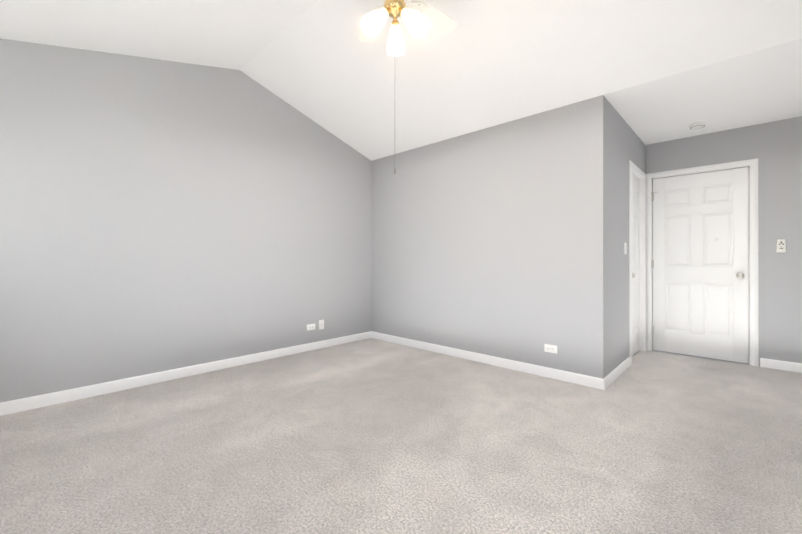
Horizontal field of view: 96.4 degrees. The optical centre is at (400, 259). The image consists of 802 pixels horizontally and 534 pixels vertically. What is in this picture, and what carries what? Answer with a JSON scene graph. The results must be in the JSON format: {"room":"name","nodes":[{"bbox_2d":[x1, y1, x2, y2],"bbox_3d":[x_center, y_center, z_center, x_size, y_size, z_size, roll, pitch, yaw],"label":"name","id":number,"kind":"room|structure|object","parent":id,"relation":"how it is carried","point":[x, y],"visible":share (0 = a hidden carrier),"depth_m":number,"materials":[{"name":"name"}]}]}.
{"room":"empty bedroom","nodes":[
{"label":"empty bedroom","id":0,"kind":"room"},
{"bbox_2d":[0,0,318,69],"bbox_3d":[-0.721,-1.724,1.252,4.920,0.675,2.220,0,0,44],"label":"ceiling","id":1,"kind":"structure","parent":0,"point":[235,34],"depth_m":2.66,"materials":[{"name":"white paint"}]},
{"bbox_2d":[0,39,370,402],"bbox_3d":[-1.800,-0.460,3.601,0.120,3.080,4.140,0,0,44],"label":"wall","id":2,"kind":"structure","parent":0,"point":[157,215],"depth_m":3.16,"materials":[{"name":"grey paint"}]},
{"bbox_2d":[0,331,370,415],"bbox_3d":[-1.751,1.036,3.555,0.013,0.088,3.900,0,0,44],"label":"baseboard","id":3,"kind":"structure","parent":2,"relation":"attached to","point":[27,403],"depth_m":3.13,"materials":[{"name":"white paint"}]},
{"bbox_2d":[307,324,314,330],"bbox_3d":[-1.071,0.805,4.274,0.009,0.072,0.116,0,0,44],"label":"outlet","id":4,"kind":"object","parent":2,"relation":"attached to","point":[310,326],"visible":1,"depth_m":4.26,"materials":[{"name":"white plastic"}]},
{"bbox_2d":[319,320,323,329],"bbox_3d":[-0.968,0.795,4.376,0.016,0.115,0.070,0,0,44],"label":"outlet","id":5,"kind":"object","parent":2,"relation":"attached to","point":[321,324],"visible":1,"depth_m":4.38,"materials":[{"name":"white plastic"}]},
{"bbox_2d":[0,338,801,533],"bbox_3d":[0.560,1.129,2.599,4.920,0.100,5.940,0,0,44],"label":"floor","id":6,"kind":"structure","parent":0,"point":[371,436],"depth_m":2.02,"materials":[{"name":"carpet"}]},
{"bbox_2d":[371,95,606,378],"bbox_3d":[0.633,-0.175,4.062,3.010,2.510,0.120,0,0,44],"label":"wall","id":7,"kind":"structure","parent":0,"point":[491,241],"depth_m":3.60,"materials":[{"name":"grey paint"}]},
{"bbox_2d":[371,331,602,389],"bbox_3d":[0.630,1.036,3.972,2.890,0.088,0.013,0,0,44],"label":"baseboard","id":8,"kind":"structure","parent":7,"relation":"attached to","point":[580,379],"depth_m":3.60,"materials":[{"name":"white paint"}]},
{"bbox_2d":[544,344,556,353],"bbox_3d":[1.367,0.815,3.275,0.116,0.072,0.009,0,0,44],"label":"outlet","id":9,"kind":"object","parent":7,"relation":"attached to","point":[550,348],"visible":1,"depth_m":3.27,"materials":[{"name":"white plastic"}]},
{"bbox_2d":[240,0,801,160],"bbox_3d":[1.325,-1.715,3.405,4.920,0.690,3.720,0,0,44],"label":"ceiling","id":10,"kind":"structure","parent":0,"point":[483,64],"depth_m":2.92,"materials":[{"name":"white paint"}]},
{"bbox_2d":[359,0,456,173],"bbox_3d":[-0.006,-1.238,2.150,1.025,1.465,1.001,0,0,44],"label":"ceiling light","id":11,"kind":"object","parent":10,"relation":"hanging from","point":[419,17],"visible":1,"depth_m":2.18,"materials":[{"name":"white glass"}]},
{"bbox_2d":[689,122,705,128],"bbox_3d":[3.003,-1.351,3.631,0.136,0.037,0.136,0,0,44],"label":"smoke detector","id":12,"kind":"object","parent":10,"relation":"attached to","point":[697,125],"visible":1,"depth_m":3.60,"materials":[{"name":"white plastic"}]},
{"bbox_2d":[607,100,644,374],"bbox_3d":[2.341,-0.175,3.763,0.120,2.510,1.800,0,0,44],"label":"wall","id":13,"kind":"structure","parent":0,"point":[625,144],"depth_m":3.35,"materials":[{"name":"grey paint"}]},
{"bbox_2d":[603,357,630,389],"bbox_3d":[2.008,1.036,3.315,0.013,0.088,0.958,0,0,44],"label":"baseboard","id":14,"kind":"structure","parent":13,"relation":"attached to","point":[615,374],"depth_m":3.25,"materials":[{"name":"white paint"}]},
{"bbox_2d":[624,242,626,253],"bbox_3d":[2.220,-0.110,3.533,0.022,0.115,0.070,0,0,44],"label":"light switch","id":15,"kind":"object","parent":13,"relation":"attached to","point":[625,248],"visible":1,"depth_m":3.53,"materials":[{"name":"white plastic"}]},
{"bbox_2d":[632,175,638,355],"bbox_3d":[2.601,0.059,3.985,0.102,2.018,0.670,0,0,44],"label":"closet door","id":16,"kind":"structure","parent":13,"relation":"in","point":[635,264],"depth_m":4.10,"materials":[{"name":"white paint"}]},
{"bbox_2d":[629,160,645,364],"bbox_3d":[2.582,0.031,4.003,0.137,2.098,0.806,0,0,44],"label":"door frame","id":17,"kind":"structure","parent":13,"relation":"attached to","point":[637,172],"depth_m":4.21,"materials":[{"name":"white paint"}]},
{"bbox_2d":[645,116,801,365],"bbox_3d":[2.565,-0.174,4.709,4.920,2.510,0.120,0,0,44],"label":"wall","id":18,"kind":"structure","parent":0,"point":[774,148],"depth_m":3.56,"materials":[{"name":"grey paint"}]},
{"bbox_2d":[651,167,748,363],"bbox_3d":[3.250,0.058,3.959,0.862,2.020,0.102,0,0,44],"label":"entry door","id":19,"kind":"structure","parent":18,"relation":"in","point":[700,263],"depth_m":3.93,"materials":[{"name":"white paint"}]},
{"bbox_2d":[646,158,758,365],"bbox_3d":[3.306,0.029,3.993,0.956,2.103,0.137,0,0,44],"label":"door frame","id":20,"kind":"structure","parent":18,"relation":"attached to","point":[752,164],"depth_m":3.68,"materials":[{"name":"white paint"}]},
{"bbox_2d":[760,358,801,372],"bbox_3d":[3.918,1.036,3.331,0.820,0.088,0.013,0,0,44],"label":"baseboard","id":21,"kind":"structure","parent":18,"relation":"attached to","point":[781,365],"depth_m":3.51,"materials":[{"name":"white paint"}]},
{"bbox_2d":[776,239,785,252],"bbox_3d":[3.724,-0.133,3.510,0.064,0.129,0.021,0,0,44],"label":"light switch","id":22,"kind":"object","parent":18,"relation":"attached to","point":[780,245],"visible":1,"depth_m":3.50,"materials":[{"name":"beige plastic"}]}
]}

